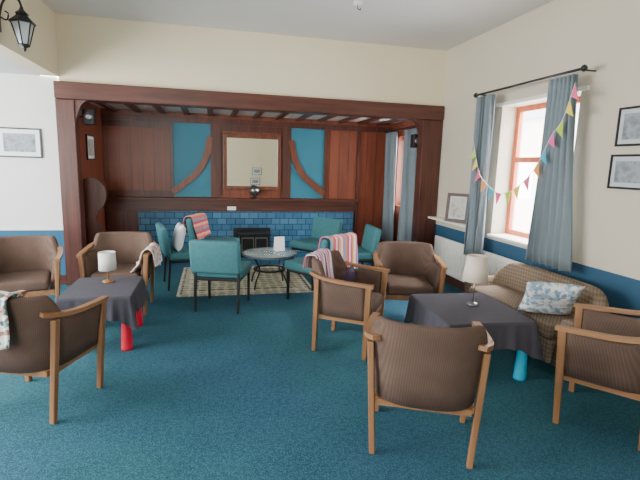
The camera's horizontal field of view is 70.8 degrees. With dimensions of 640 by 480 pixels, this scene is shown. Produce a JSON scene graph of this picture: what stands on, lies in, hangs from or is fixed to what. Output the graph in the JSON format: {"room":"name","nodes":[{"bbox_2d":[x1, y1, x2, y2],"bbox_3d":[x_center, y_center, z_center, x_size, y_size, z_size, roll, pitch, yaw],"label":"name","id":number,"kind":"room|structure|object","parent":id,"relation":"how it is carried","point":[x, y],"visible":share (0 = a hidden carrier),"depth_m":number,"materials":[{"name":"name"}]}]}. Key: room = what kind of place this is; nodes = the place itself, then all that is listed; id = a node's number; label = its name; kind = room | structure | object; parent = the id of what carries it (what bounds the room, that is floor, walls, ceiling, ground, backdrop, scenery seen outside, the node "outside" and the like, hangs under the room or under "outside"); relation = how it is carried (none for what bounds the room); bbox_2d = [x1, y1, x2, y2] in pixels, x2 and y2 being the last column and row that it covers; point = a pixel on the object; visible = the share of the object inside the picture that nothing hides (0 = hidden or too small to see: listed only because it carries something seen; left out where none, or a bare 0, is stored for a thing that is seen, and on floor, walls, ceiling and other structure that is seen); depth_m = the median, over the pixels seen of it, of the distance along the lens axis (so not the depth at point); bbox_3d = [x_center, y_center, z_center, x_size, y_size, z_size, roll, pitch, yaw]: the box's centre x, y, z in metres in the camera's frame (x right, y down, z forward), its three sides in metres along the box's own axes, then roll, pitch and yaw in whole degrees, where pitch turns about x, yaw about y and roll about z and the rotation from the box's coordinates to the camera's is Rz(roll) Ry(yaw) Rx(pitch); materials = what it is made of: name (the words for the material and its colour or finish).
{"room":"lounge","nodes":[
{"label":"lounge","id":0,"kind":"room"},
{"bbox_2d":[0,56,37,74],"bbox_3d":[-3.337,-1.257,0.859,2.130,0.100,8.800,-1,10,-13],"label":"ceiling","id":1,"kind":"structure","parent":0,"point":[6,66],"depth_m":4.96,"materials":[{"name":"paint"}]},
{"bbox_2d":[0,0,57,75],"bbox_3d":[-2.192,-1.567,1.069,0.200,0.710,8.780,-1,10,-13],"label":"wall","id":2,"kind":"structure","parent":0,"point":[40,58],"depth_m":4.70,"materials":[{"name":"beige paint"}]},
{"bbox_2d":[0,0,36,51],"bbox_3d":[-2.619,-1.869,3.876,0.286,0.460,0.210,-1,10,-13],"label":"wall lantern","id":3,"kind":"object","parent":2,"relation":"attached to","point":[23,27],"visible":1,"depth_m":3.85,"materials":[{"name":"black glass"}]},
{"bbox_2d":[79,102,105,245],"bbox_3d":[-3.292,-0.738,6.408,0.120,2.360,1.350,-1,10,-13],"label":"wall","id":4,"kind":"structure","parent":0,"point":[90,168],"depth_m":6.53,"materials":[{"name":"brown wood"}]},
{"bbox_2d":[80,108,95,125],"bbox_3d":[-2.975,-1.570,5.737,0.199,0.200,0.127,-1,10,-13],"label":"wall speaker","id":5,"kind":"object","parent":4,"relation":"attached to","point":[88,116],"visible":0.94,"depth_m":5.69,"materials":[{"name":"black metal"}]},
{"bbox_2d":[85,134,95,159],"bbox_3d":[-3.189,-1.288,6.260,0.018,0.340,0.400,-1,10,-13],"label":"framed picture","id":6,"kind":"object","parent":4,"relation":"attached to","point":[90,140],"visible":1,"depth_m":6.24,"materials":[{"name":"black paper"}]},
{"bbox_2d":[88,139,93,155],"bbox_3d":[-3.187,-1.288,6.260,0.002,0.224,0.284,-1,10,-13],"label":"print","id":7,"kind":"object","parent":6,"relation":"attached to","point":[90,141],"depth_m":6.26},
{"bbox_2d":[0,13,446,274],"bbox_3d":[-1.845,-1.067,5.906,7.370,3.260,0.170,-1,10,-13],"label":"wall","id":8,"kind":"structure","parent":0,"point":[90,49],"depth_m":5.63,"materials":[{"name":"beige paint"}]},
{"bbox_2d":[0,127,42,157],"bbox_3d":[-3.598,-1.165,5.389,0.480,0.350,0.018,-1,10,-13],"label":"framed picture","id":9,"kind":"object","parent":8,"relation":"attached to","point":[14,142],"visible":1,"depth_m":5.39,"materials":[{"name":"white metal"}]},
{"bbox_2d":[2,133,35,151],"bbox_3d":[-3.598,-1.165,5.387,0.344,0.214,0.002,-1,10,-13],"label":"print","id":10,"kind":"object","parent":9,"relation":"attached to","point":[11,142],"depth_m":5.38},
{"bbox_2d":[0,228,62,229],"bbox_3d":[-4.306,-0.126,5.400,2.230,0.025,0.020,-1,10,-13],"label":"trim","id":11,"kind":"structure","parent":8,"relation":"attached to","point":[0,228],"depth_m":5.57,"materials":[{"name":"white paint"}]},
{"bbox_2d":[60,275,66,283],"bbox_3d":[-4.325,0.517,5.507,2.230,0.120,0.020,-1,10,-13],"label":"baseboard","id":12,"kind":"structure","parent":8,"relation":"attached to","point":[62,277],"depth_m":5.75,"materials":[{"name":"brown wood"}]},
{"bbox_2d":[410,134,417,147],"bbox_3d":[1.472,-1.482,6.746,0.199,0.200,0.127,-1,10,-13],"label":"wall speaker","id":13,"kind":"object","parent":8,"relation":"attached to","point":[414,137],"visible":0.59,"depth_m":6.68,"materials":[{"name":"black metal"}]},
{"bbox_2d":[100,108,391,245],"bbox_3d":[-0.923,-0.884,7.718,5.340,2.360,0.120,-1,10,-13],"label":"wall","id":14,"kind":"structure","parent":0,"point":[134,158],"depth_m":7.54,"materials":[{"name":"brown wood"}]},
{"bbox_2d":[171,136,212,193],"bbox_3d":[-2.067,-1.207,7.283,0.680,0.950,0.040,-1,10,-13],"label":"brace","id":15,"kind":"object","parent":14,"relation":"attached to","point":[209,141],"depth_m":7.29,"materials":[{"name":"brown wood"}]},
{"bbox_2d":[101,113,391,234],"bbox_3d":[-1.069,-0.834,7.603,4.740,2.290,0.049,-1,10,-13],"label":"trim","id":16,"kind":"structure","parent":14,"relation":"attached to","point":[108,119],"depth_m":7.36,"materials":[{"name":"brown wood"}]},
{"bbox_2d":[173,122,324,197],"bbox_3d":[-1.147,-1.299,7.519,2.480,1.170,0.019,-1,10,-13],"label":"wall panels","id":17,"kind":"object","parent":14,"relation":"attached to","point":[189,139],"depth_m":7.39,"materials":[{"name":"teal paint"}]},
{"bbox_2d":[223,134,280,189],"bbox_3d":[-1.121,-1.286,7.478,0.950,0.900,0.035,-1,10,-13],"label":"wall mirror","id":18,"kind":"object","parent":14,"relation":"attached to","point":[248,160],"visible":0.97,"depth_m":7.47,"materials":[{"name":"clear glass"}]},
{"bbox_2d":[288,140,325,196],"bbox_3d":[-0.217,-1.224,7.724,0.680,0.950,0.040,-1,10,-13],"label":"brace","id":19,"kind":"object","parent":14,"relation":"attached to","point":[302,174],"depth_m":7.68,"materials":[{"name":"brown wood"}]},
{"bbox_2d":[89,102,407,123],"bbox_3d":[-0.761,-1.965,6.866,5.280,0.060,1.470,-1,10,-13],"label":"ceiling","id":20,"kind":"structure","parent":0,"point":[116,106],"depth_m":6.96,"materials":[{"name":"white paint"}]},
{"bbox_2d":[53,81,444,120],"bbox_3d":[-0.701,-1.818,5.993,5.070,0.200,0.220,-1,10,-13],"label":"beam","id":21,"kind":"structure","parent":0,"point":[93,92],"depth_m":5.81,"materials":[{"name":"brown wood"}]},
{"bbox_2d":[41,0,552,50],"bbox_3d":[-0.667,-1.991,1.424,7.800,0.100,9.100,-1,10,-13],"label":"ceiling","id":22,"kind":"structure","parent":0,"point":[444,25],"depth_m":5.09,"materials":[{"name":"paint"}]},
{"bbox_2d":[353,0,362,9],"bbox_3d":[0.387,-2.402,4.620,0.109,0.074,0.109,-1,10,-13],"label":"ceiling rose","id":23,"kind":"object","parent":22,"relation":"attached to","point":[357,3],"depth_m":4.59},
{"bbox_2d":[0,257,639,479],"bbox_3d":[-0.951,1.189,2.742,7.800,0.100,10.700,-1,10,-13],"label":"floor","id":24,"kind":"structure","parent":0,"point":[212,392],"depth_m":2.92,"materials":[{"name":"teal carpet"}]},
{"bbox_2d":[0,235,62,298],"bbox_3d":[-2.907,0.395,4.411,0.706,0.805,0.623,-3,11,-28],"label":"armchair","id":25,"kind":"object","parent":24,"relation":"on","point":[30,263],"visible":0.91,"depth_m":4.51,"materials":[{"name":"brown fabric"}]},
{"bbox_2d":[0,270,50,291],"bbox_3d":[-2.890,0.400,4.379,0.464,0.105,0.505,-3,11,-28],"label":"seat cushion","id":26,"kind":"object","parent":25,"relation":"on","point":[10,280],"depth_m":4.26,"materials":[{"name":"beige fabric"}]},
{"bbox_2d":[0,290,108,423],"bbox_3d":[-1.852,0.675,2.914,0.706,0.805,0.623,3,9,7],"label":"armchair","id":27,"kind":"object","parent":24,"relation":"on","point":[45,339],"visible":0.89,"depth_m":2.68,"materials":[{"name":"brown fabric"}]},
{"bbox_2d":[0,291,24,349],"bbox_3d":[-1.864,0.466,2.602,0.304,0.358,0.225,3,9,7],"label":"throw","id":28,"kind":"object","parent":27,"relation":"on","point":[4,322],"visible":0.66,"depth_m":2.50,"materials":[{"name":"fabric"}]},
{"bbox_2d":[0,295,101,372],"bbox_3d":[-1.851,0.516,2.849,0.660,0.470,0.545,3,9,7],"label":"tub","id":29,"kind":"object","parent":27,"relation":"in","point":[44,338],"depth_m":2.66,"materials":[{"name":"beige fabric"}]},
{"bbox_2d":[55,99,85,284],"bbox_3d":[-3.101,-0.567,5.634,0.210,2.288,0.180,-1,10,-13],"label":"post","id":30,"kind":"object","parent":24,"relation":"on","point":[68,136],"visible":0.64,"depth_m":5.54,"materials":[{"name":"brown wood"}]},
{"bbox_2d":[74,100,90,128],"bbox_3d":[-2.890,-1.527,5.508,0.160,0.340,0.120,-1,10,-13],"label":"bracket","id":31,"kind":"object","parent":30,"relation":"attached to","point":[79,104],"visible":1,"depth_m":5.44,"materials":[{"name":"brown wood"}]},
{"bbox_2d":[83,177,106,250],"bbox_3d":[-2.999,-0.139,6.066,0.270,1.395,0.060,-1,10,-13],"label":"end panel","id":32,"kind":"object","parent":24,"relation":"on","point":[95,192],"visible":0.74,"depth_m":5.98,"materials":[{"name":"brown wood"}]},
{"bbox_2d":[55,276,149,350],"bbox_3d":[-1.929,0.649,4.039,0.673,0.482,0.799,-1,10,-13],"label":"table","id":33,"kind":"object","parent":24,"relation":"on","point":[127,295],"visible":0.74,"depth_m":3.80,"materials":[{"name":"grey fabric"}]},
{"bbox_2d":[98,251,116,282],"bbox_3d":[-1.947,0.247,4.123,0.152,0.280,0.152,-1,10,-13],"label":"table lamp","id":34,"kind":"object","parent":33,"relation":"on","point":[106,260],"visible":1,"depth_m":4.06,"materials":[{"name":"white fabric"}]},
{"bbox_2d":[76,231,155,315],"bbox_3d":[-2.133,0.348,4.829,0.706,0.805,0.623,0,10,-11],"label":"armchair","id":35,"kind":"object","parent":24,"relation":"on","point":[128,246],"visible":0.73,"depth_m":4.92,"materials":[{"name":"brown fabric"}]},
{"bbox_2d":[91,264,141,276],"bbox_3d":[-2.126,0.354,4.794,0.464,0.105,0.505,0,10,-11],"label":"seat cushion","id":36,"kind":"object","parent":35,"relation":"on","point":[123,270],"depth_m":4.64,"materials":[{"name":"beige fabric"}]},
{"bbox_2d":[83,231,152,278],"bbox_3d":[-2.135,0.176,4.840,0.660,0.470,0.545,0,10,-11],"label":"tub","id":37,"kind":"object","parent":35,"relation":"in","point":[128,246],"depth_m":4.97,"materials":[{"name":"beige fabric"}]},
{"bbox_2d":[131,243,162,271],"bbox_3d":[-1.846,0.182,4.795,0.269,0.255,0.423,0,10,-11],"label":"throw","id":38,"kind":"object","parent":35,"relation":"on","point":[154,248],"visible":0.9,"depth_m":4.74,"materials":[{"name":"white fabric"}]},
{"bbox_2d":[155,222,189,290],"bbox_3d":[-1.757,0.189,5.809,0.630,0.797,0.540,-3,10,-25],"label":"upholstered chair","id":39,"kind":"object","parent":24,"relation":"on","point":[171,254],"visible":0.59,"depth_m":5.53,"materials":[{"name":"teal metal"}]},
{"bbox_2d":[155,222,170,255],"bbox_3d":[-1.975,-0.017,5.668,0.090,0.360,0.540,-12,14,-23],"label":"cushion","id":40,"kind":"object","parent":39,"relation":"on","point":[162,233],"depth_m":5.45,"materials":[{"name":"teal fabric"}]},
{"bbox_2d":[172,222,185,251],"bbox_3d":[-1.801,-0.045,5.744,0.150,0.333,0.361,-3,10,-26],"label":"cushion","id":41,"kind":"object","parent":39,"relation":"on","point":[180,230],"visible":1,"depth_m":5.61,"materials":[{"name":"fabric"}]},
{"bbox_2d":[168,245,189,260],"bbox_3d":[-1.704,0.160,5.829,0.515,0.100,0.540,-3,10,-25],"label":"seat cushion","id":42,"kind":"object","parent":39,"relation":"on","point":[173,255],"depth_m":5.55,"materials":[{"name":"teal fabric"}]},
{"bbox_2d":[189,239,251,313],"bbox_3d":[-1.086,0.355,5.001,0.540,0.797,0.630,2,9,4],"label":"upholstered chair","id":43,"kind":"object","parent":24,"relation":"on","point":[210,260],"visible":1,"depth_m":4.70,"materials":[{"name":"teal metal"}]},
{"bbox_2d":[189,239,240,274],"bbox_3d":[-1.098,0.179,4.721,0.540,0.360,0.090,2,18,4],"label":"cushion","id":44,"kind":"object","parent":43,"relation":"on","point":[209,257],"depth_m":4.68,"materials":[{"name":"teal fabric"}]},
{"bbox_2d":[193,260,251,278],"bbox_3d":[-1.081,0.320,5.054,0.540,0.100,0.515,2,9,4],"label":"seat cushion","id":45,"kind":"object","parent":43,"relation":"on","point":[246,266],"depth_m":4.82,"materials":[{"name":"teal fabric"}]},
{"bbox_2d":[105,196,357,258],"bbox_3d":[-1.373,-0.192,7.563,4.120,1.020,0.199,-1,10,-13],"label":"fireplace surround","id":46,"kind":"object","parent":24,"relation":"on","point":[290,218],"visible":0.62,"depth_m":7.52,"materials":[{"name":"blue tile"}]},
{"bbox_2d":[107,196,357,201],"bbox_3d":[-1.358,-0.678,7.482,4.120,0.035,0.199,-1,10,-13],"label":"shelf","id":47,"kind":"object","parent":46,"relation":"attached to","point":[109,198],"depth_m":7.34,"materials":[{"name":"brown wood"}]},
{"bbox_2d":[249,185,259,198],"bbox_3d":[-1.092,-0.798,7.484,0.169,0.215,0.119,-1,10,-13],"label":"mantel clock","id":48,"kind":"object","parent":46,"relation":"on","point":[254,190],"visible":1,"depth_m":7.46,"materials":[{"name":"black metal"}]},
{"bbox_2d":[176,265,313,296],"bbox_3d":[-1.061,0.541,6.284,1.700,0.011,1.520,-1,10,-13],"label":"patterned rug","id":49,"kind":"object","parent":24,"relation":"on","point":[267,283],"visible":0.57,"depth_m":5.94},
{"bbox_2d":[186,218,239,273],"bbox_3d":[-1.554,0.064,6.597,0.630,0.797,0.540,3,10,8],"label":"upholstered chair","id":50,"kind":"object","parent":49,"relation":"on","point":[190,227],"visible":0.32,"depth_m":6.40,"materials":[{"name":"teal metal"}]},
{"bbox_2d":[183,213,210,239],"bbox_3d":[-1.795,-0.202,6.584,0.250,0.351,0.502,3,10,8],"label":"throw","id":51,"kind":"object","parent":50,"relation":"on","point":[200,221],"visible":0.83,"depth_m":6.52,"materials":[{"name":"multicoloured fabric"}]},
{"bbox_2d":[186,218,207,240],"bbox_3d":[-1.793,-0.165,6.594,0.090,0.360,0.540,-6,8,9],"label":"cushion","id":52,"kind":"object","parent":50,"relation":"on","point":[190,227],"depth_m":6.34,"materials":[{"name":"teal fabric"}]},
{"bbox_2d":[201,236,239,241],"bbox_3d":[-1.496,0.041,6.585,0.515,0.100,0.540,3,10,8],"label":"seat cushion","id":53,"kind":"object","parent":50,"relation":"on","point":[207,237],"depth_m":6.66,"materials":[{"name":"teal fabric"}]},
{"bbox_2d":[242,247,296,289],"bbox_3d":[-0.661,0.379,5.893,0.712,0.444,0.712,-1,10,-13],"label":"glass coffee table","id":54,"kind":"object","parent":49,"relation":"on","point":[255,268],"visible":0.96,"depth_m":5.77,"materials":[{"name":"black"}]},
{"bbox_2d":[273,236,284,250],"bbox_3d":[-0.543,0.049,5.989,0.140,0.188,0.062,-3,10,-25],"label":"menu card","id":55,"kind":"object","parent":54,"relation":"on","point":[279,243],"visible":1,"depth_m":5.98,"materials":[{"name":"white paper"}]},
{"bbox_2d":[241,253,291,263],"bbox_3d":[-1.159,0.305,7.461,1.400,0.085,0.480,-1,10,-13],"label":"hearth","id":56,"kind":"object","parent":24,"relation":"on","point":[270,255],"visible":0.24,"depth_m":7.35,"materials":[{"name":"blue tile"}]},
{"bbox_2d":[237,232,270,256],"bbox_3d":[-1.090,0.074,7.422,0.520,0.385,0.270,-1,10,-13],"label":"stove","id":57,"kind":"object","parent":56,"relation":"on","point":[248,240],"visible":0.91,"depth_m":7.30,"materials":[{"name":"black metal"}]},
{"bbox_2d":[285,239,330,298],"bbox_3d":[-0.019,0.327,5.363,0.630,0.797,0.540,9,12,37],"label":"upholstered chair","id":58,"kind":"object","parent":24,"relation":"on","point":[293,265],"visible":0.31,"depth_m":5.25,"materials":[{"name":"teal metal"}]},
{"bbox_2d":[285,257,311,273],"bbox_3d":[-0.063,0.294,5.394,0.515,0.100,0.540,9,12,37],"label":"seat cushion","id":59,"kind":"object","parent":58,"relation":"on","point":[293,265],"depth_m":5.25,"materials":[{"name":"teal fabric"}]},
{"bbox_2d":[321,239,330,249],"bbox_3d":[0.182,0.141,5.177,0.090,0.360,0.540,20,18,35],"label":"cushion","id":60,"kind":"object","parent":58,"relation":"on","point":[326,243],"depth_m":4.94,"materials":[{"name":"teal fabric"}]},
{"bbox_2d":[318,232,357,268],"bbox_3d":[0.197,0.164,5.193,0.256,0.475,0.552,9,12,37],"label":"throw","id":61,"kind":"object","parent":58,"relation":"on","point":[346,243],"visible":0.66,"depth_m":5.14,"materials":[{"name":"multicoloured fabric"}]},
{"bbox_2d":[290,217,342,258],"bbox_3d":[-0.055,0.083,6.824,0.540,0.797,0.630,9,12,37],"label":"upholstered chair","id":62,"kind":"object","parent":24,"relation":"on","point":[321,227],"visible":0.52,"depth_m":6.85,"materials":[{"name":"teal fabric"}]},
{"bbox_2d":[290,237,319,250],"bbox_3d":[-0.090,0.064,6.774,0.540,0.100,0.515,9,12,37],"label":"seat cushion","id":63,"kind":"object","parent":62,"relation":"on","point":[312,243],"depth_m":6.64,"materials":[{"name":"teal fabric"}]},
{"bbox_2d":[311,217,342,238],"bbox_3d":[0.104,-0.161,6.981,0.540,0.360,0.090,9,3,37],"label":"cushion","id":64,"kind":"object","parent":62,"relation":"on","point":[321,227],"depth_m":6.94,"materials":[{"name":"teal fabric"}]},
{"bbox_2d":[309,250,389,359],"bbox_3d":[0.244,0.548,4.053,0.623,0.805,0.706,5,10,20],"label":"armchair","id":65,"kind":"object","parent":24,"relation":"on","point":[337,299],"visible":0.91,"depth_m":3.80,"materials":[{"name":"brown fabric"}]},
{"bbox_2d":[303,248,334,278],"bbox_3d":[0.001,0.275,4.085,0.200,0.358,0.383,5,10,20],"label":"striped throw","id":66,"kind":"object","parent":65,"relation":"on","point":[324,255],"visible":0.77,"depth_m":4.08,"materials":[{"name":"fabric"}]},
{"bbox_2d":[312,250,381,321],"bbox_3d":[0.213,0.380,4.038,0.545,0.470,0.660,5,10,20],"label":"tub","id":67,"kind":"object","parent":65,"relation":"in","point":[337,298],"depth_m":3.79,"materials":[{"name":"beige fabric"}]},
{"bbox_2d":[342,265,354,281],"bbox_3d":[0.248,0.362,4.064,0.131,0.222,0.280,2,9,3],"label":"cushion","id":68,"kind":"object","parent":65,"relation":"on","point":[349,275],"visible":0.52,"depth_m":3.95,"materials":[{"name":"fabric"}]},
{"bbox_2d":[370,292,382,315],"bbox_3d":[0.278,0.551,4.040,0.505,0.105,0.464,5,10,20],"label":"seat cushion","id":69,"kind":"object","parent":65,"relation":"on","point":[377,298],"depth_m":3.97,"materials":[{"name":"beige fabric"}]},
{"bbox_2d":[358,224,381,268],"bbox_3d":[0.454,0.203,6.191,0.630,0.797,0.540,0,10,-11],"label":"upholstered chair","id":70,"kind":"object","parent":24,"relation":"on","point":[372,234],"visible":0.48,"depth_m":5.99,"materials":[{"name":"teal fabric"}]},
{"bbox_2d":[358,246,371,259],"bbox_3d":[0.398,0.177,6.176,0.515,0.100,0.540,0,10,-11],"label":"seat cushion","id":71,"kind":"object","parent":70,"relation":"on","point":[364,253],"depth_m":5.96,"materials":[{"name":"teal fabric"}]},
{"bbox_2d":[361,224,381,254],"bbox_3d":[0.704,-0.013,6.201,0.090,0.360,0.540,9,8,-12],"label":"cushion","id":72,"kind":"object","parent":70,"relation":"on","point":[372,234],"depth_m":6.06,"materials":[{"name":"teal fabric"}]},
{"bbox_2d":[373,241,447,299],"bbox_3d":[0.903,0.457,4.721,0.706,0.805,0.623,2,9,1],"label":"armchair","id":73,"kind":"object","parent":24,"relation":"on","point":[414,268],"visible":0.76,"depth_m":4.81,"materials":[{"name":"brown fabric"}]},
{"bbox_2d":[386,274,433,294],"bbox_3d":[0.902,0.463,4.685,0.464,0.105,0.505,2,9,1],"label":"seat cushion","id":74,"kind":"object","parent":73,"relation":"on","point":[397,284],"depth_m":4.49,"materials":[{"name":"beige fabric"}]},
{"bbox_2d":[411,120,442,249],"bbox_3d":[1.583,-0.612,6.750,0.300,2.288,0.180,-1,10,-13],"label":"post","id":75,"kind":"object","parent":24,"relation":"on","point":[429,151],"visible":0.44,"depth_m":6.63,"materials":[{"name":"brown wood"}]},
{"bbox_2d":[412,119,422,143],"bbox_3d":[1.390,-1.568,6.528,0.160,0.340,0.120,-1,10,-13],"label":"bracket","id":76,"kind":"object","parent":75,"relation":"attached to","point":[419,123],"visible":1,"depth_m":6.50,"materials":[{"name":"brown wood"}]},
{"bbox_2d":[364,312,493,468],"bbox_3d":[0.608,0.794,2.640,0.706,0.805,0.623,4,10,11],"label":"armchair","id":77,"kind":"object","parent":24,"relation":"on","point":[411,366],"visible":1,"depth_m":2.37,"materials":[{"name":"brown fabric"}]},
{"bbox_2d":[371,316,487,411],"bbox_3d":[0.605,0.635,2.575,0.660,0.470,0.545,4,10,11],"label":"tub","id":78,"kind":"object","parent":77,"relation":"in","point":[432,368],"depth_m":2.36,"materials":[{"name":"beige fabric"}]},
{"bbox_2d":[404,293,543,380],"bbox_3d":[1.222,0.789,3.766,0.813,0.482,0.899,0,10,-9],"label":"table","id":79,"kind":"object","parent":24,"relation":"on","point":[508,328],"visible":0.79,"depth_m":3.49,"materials":[{"name":"grey fabric"}]},
{"bbox_2d":[462,254,487,305],"bbox_3d":[1.290,0.336,3.747,0.209,0.420,0.209,-1,10,-13],"label":"table lamp","id":80,"kind":"object","parent":79,"relation":"on","point":[476,266],"visible":1,"depth_m":3.66,"materials":[{"name":"fabric"}]},
{"bbox_2d":[434,235,517,281],"bbox_3d":[1.931,0.405,5.725,0.092,0.640,1.985,-1,10,-13],"label":"radiator","id":81,"kind":"object","parent":24,"relation":"on","point":[451,252],"visible":0.41,"depth_m":5.99,"materials":[{"name":"white metal"}]},
{"bbox_2d":[464,262,609,366],"bbox_3d":[1.924,0.643,4.140,0.570,0.690,1.500,-1,10,-13],"label":"sofa","id":82,"kind":"object","parent":24,"relation":"on","point":[508,286],"visible":0.34,"depth_m":4.06,"materials":[{"name":"beige fabric"}]},
{"bbox_2d":[469,285,574,337],"bbox_3d":[1.861,0.624,4.122,0.440,0.130,1.160,-1,10,-13],"label":"seat cushion","id":83,"kind":"object","parent":82,"relation":"on","point":[512,296],"depth_m":3.98,"materials":[{"name":"brown fabric"}]},
{"bbox_2d":[517,282,584,314],"bbox_3d":[1.860,0.474,3.647,0.425,0.299,0.260,3,10,10],"label":"patterned cushion","id":84,"kind":"object","parent":82,"relation":"on","point":[539,297],"visible":1,"depth_m":3.56,"materials":[{"name":"fabric"}]},
{"bbox_2d":[552,302,639,450],"bbox_3d":[1.905,0.788,2.913,0.623,0.805,0.706,9,12,37],"label":"armchair","id":85,"kind":"object","parent":24,"relation":"on","point":[601,351],"visible":1,"depth_m":2.75,"materials":[{"name":"brown fabric"}]},
{"bbox_2d":[564,309,639,393],"bbox_3d":[1.940,0.627,2.862,0.545,0.470,0.660,9,12,37],"label":"tub","id":86,"kind":"object","parent":85,"relation":"in","point":[613,366],"depth_m":2.72,"materials":[{"name":"beige fabric"}]},
{"bbox_2d":[392,120,415,240],"bbox_3d":[1.591,-0.784,7.572,0.400,2.360,1.350,-1,10,-13],"label":"wall","id":87,"kind":"structure","parent":0,"point":[400,137],"depth_m":7.78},
{"bbox_2d":[385,125,415,132],"bbox_3d":[1.359,-1.805,7.314,0.149,0.060,1.300,-1,10,-13],"label":"rail","id":88,"kind":"object","parent":87,"relation":"attached to","point":[393,130],"visible":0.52,"depth_m":7.39,"materials":[{"name":"black metal"}]},
{"bbox_2d":[381,132,397,240],"bbox_3d":[1.204,-0.913,7.820,0.082,1.870,0.469,-1,10,-13],"label":"curtain","id":89,"kind":"object","parent":88,"relation":"hanging from","point":[387,234],"visible":1,"depth_m":7.77,"materials":[{"name":"grey fabric"}]},
{"bbox_2d":[397,128,417,241],"bbox_3d":[1.381,-0.785,7.082,0.082,1.870,0.493,-1,10,-13],"label":"curtain","id":90,"kind":"object","parent":88,"relation":"hanging from","point":[409,154],"visible":0.75,"depth_m":7.05,"materials":[{"name":"fabric"}]},
{"bbox_2d":[434,0,639,317],"bbox_3d":[2.913,-0.361,2.514,0.300,3.260,8.800,-1,10,-13],"label":"wall","id":91,"kind":"structure","parent":0,"point":[557,36],"depth_m":4.16,"materials":[{"name":"beige paint"}]},
{"bbox_2d":[428,216,465,227],"bbox_3d":[1.796,-0.254,6.212,0.159,0.028,1.030,-1,10,-13],"label":"ledge shelf","id":92,"kind":"object","parent":91,"relation":"attached to","point":[437,218],"visible":0.7,"depth_m":6.15,"materials":[{"name":"white paint"}]},
{"bbox_2d":[444,193,468,222],"bbox_3d":[1.825,-0.427,5.969,0.310,0.379,0.063,9,12,37],"label":"photo frame","id":93,"kind":"object","parent":92,"relation":"on","point":[457,203],"visible":0.8,"depth_m":5.97,"materials":[{"name":"brown wood"}]},
{"bbox_2d":[450,198,464,217],"bbox_3d":[1.824,-0.427,5.967,0.180,0.250,0.002,9,5,37],"label":"print","id":94,"kind":"object","parent":93,"relation":"attached to","point":[457,205],"depth_m":5.97},
{"bbox_2d":[445,274,463,290],"bbox_3d":[2.723,1.197,2.686,0.020,0.120,8.700,-1,10,-13],"label":"baseboard","id":95,"kind":"structure","parent":91,"relation":"attached to","point":[453,281],"depth_m":6.21,"materials":[{"name":"brown wood"}]},
{"bbox_2d":[487,234,527,246],"bbox_3d":[2.256,0.028,4.900,0.260,0.028,1.110,-1,10,-13],"label":"window sill","id":96,"kind":"structure","parent":91,"relation":"attached to","point":[506,237],"depth_m":5.09,"materials":[{"name":"white paint"}]},
{"bbox_2d":[473,64,595,97],"bbox_3d":[2.133,-1.601,4.636,0.209,0.060,1.700,-1,10,-13],"label":"rail","id":97,"kind":"object","parent":91,"relation":"attached to","point":[584,67],"visible":0.97,"depth_m":4.33,"materials":[{"name":"black metal"}]},
{"bbox_2d":[463,94,495,254],"bbox_3d":[1.893,-0.732,5.357,0.089,1.900,0.331,-1,10,-13],"label":"curtain","id":98,"kind":"object","parent":97,"relation":"hanging from","point":[485,105],"visible":0.94,"depth_m":5.33,"materials":[{"name":"fabric"}]},
{"bbox_2d":[470,82,578,204],"bbox_3d":[1.990,-0.908,4.630,0.011,1.130,1.601,-1,10,-13],"label":"bunting","id":99,"kind":"object","parent":97,"relation":"hanging from","point":[574,94],"visible":1,"depth_m":4.33,"materials":[{"name":"multicoloured fabric"}]},
{"bbox_2d":[525,74,578,272],"bbox_3d":[2.184,-0.608,4.146,0.086,1.731,0.572,-1,10,-13],"label":"curtain","id":100,"kind":"object","parent":97,"relation":"hanging from","point":[551,226],"visible":0.95,"depth_m":4.14,"materials":[{"name":"fabric"}]},
{"bbox_2d":[495,85,589,107],"bbox_3d":[2.227,-1.464,4.635,0.029,0.040,1.350,-1,10,-13],"label":"lintel","id":101,"kind":"object","parent":91,"relation":"attached to","point":[586,87],"visible":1,"depth_m":4.71,"materials":[{"name":"white paint"}]},
{"bbox_2d":[505,96,580,238],"bbox_3d":[2.429,-0.717,4.813,0.060,1.480,1.150,-1,10,-13],"label":"frame","id":102,"kind":"object","parent":91,"relation":"attached to","point":[516,159],"visible":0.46,"depth_m":5.26,"materials":[{"name":"orange wood"}]},
{"bbox_2d":[607,154,639,189],"bbox_3d":[2.494,-0.539,3.571,0.018,0.280,0.460,-1,10,-13],"label":"framed picture","id":103,"kind":"object","parent":91,"relation":"attached to","point":[624,169],"visible":1,"depth_m":3.65,"materials":[{"name":"black metal"}]},
{"bbox_2d":[613,161,639,182],"bbox_3d":[2.492,-0.539,3.571,0.002,0.174,0.354,-1,10,-13],"label":"print","id":104,"kind":"object","parent":103,"relation":"attached to","point":[623,171],"depth_m":3.63},
{"bbox_2d":[614,105,639,146],"bbox_3d":[2.509,-0.890,3.493,0.018,0.310,0.460,-1,10,-13],"label":"framed picture","id":105,"kind":"object","parent":91,"relation":"attached to","point":[628,124],"visible":1,"depth_m":3.61,"materials":[{"name":"black metal"}]},
{"bbox_2d":[621,112,639,139],"bbox_3d":[2.507,-0.890,3.493,0.002,0.204,0.354,-1,10,-13],"label":"print","id":106,"kind":"object","parent":105,"relation":"attached to","point":[630,122],"depth_m":3.60},
{"label":"outside","id":107,"kind":"structure","parent":0,"visible":0},
{"bbox_2d":[513,104,579,238],"bbox_3d":[8.584,-2.272,15.224,2.200,7.200,18.400,-1,10,-13],"label":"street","id":108,"kind":"structure","parent":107,"point":[533,126],"depth_m":16.02,"materials":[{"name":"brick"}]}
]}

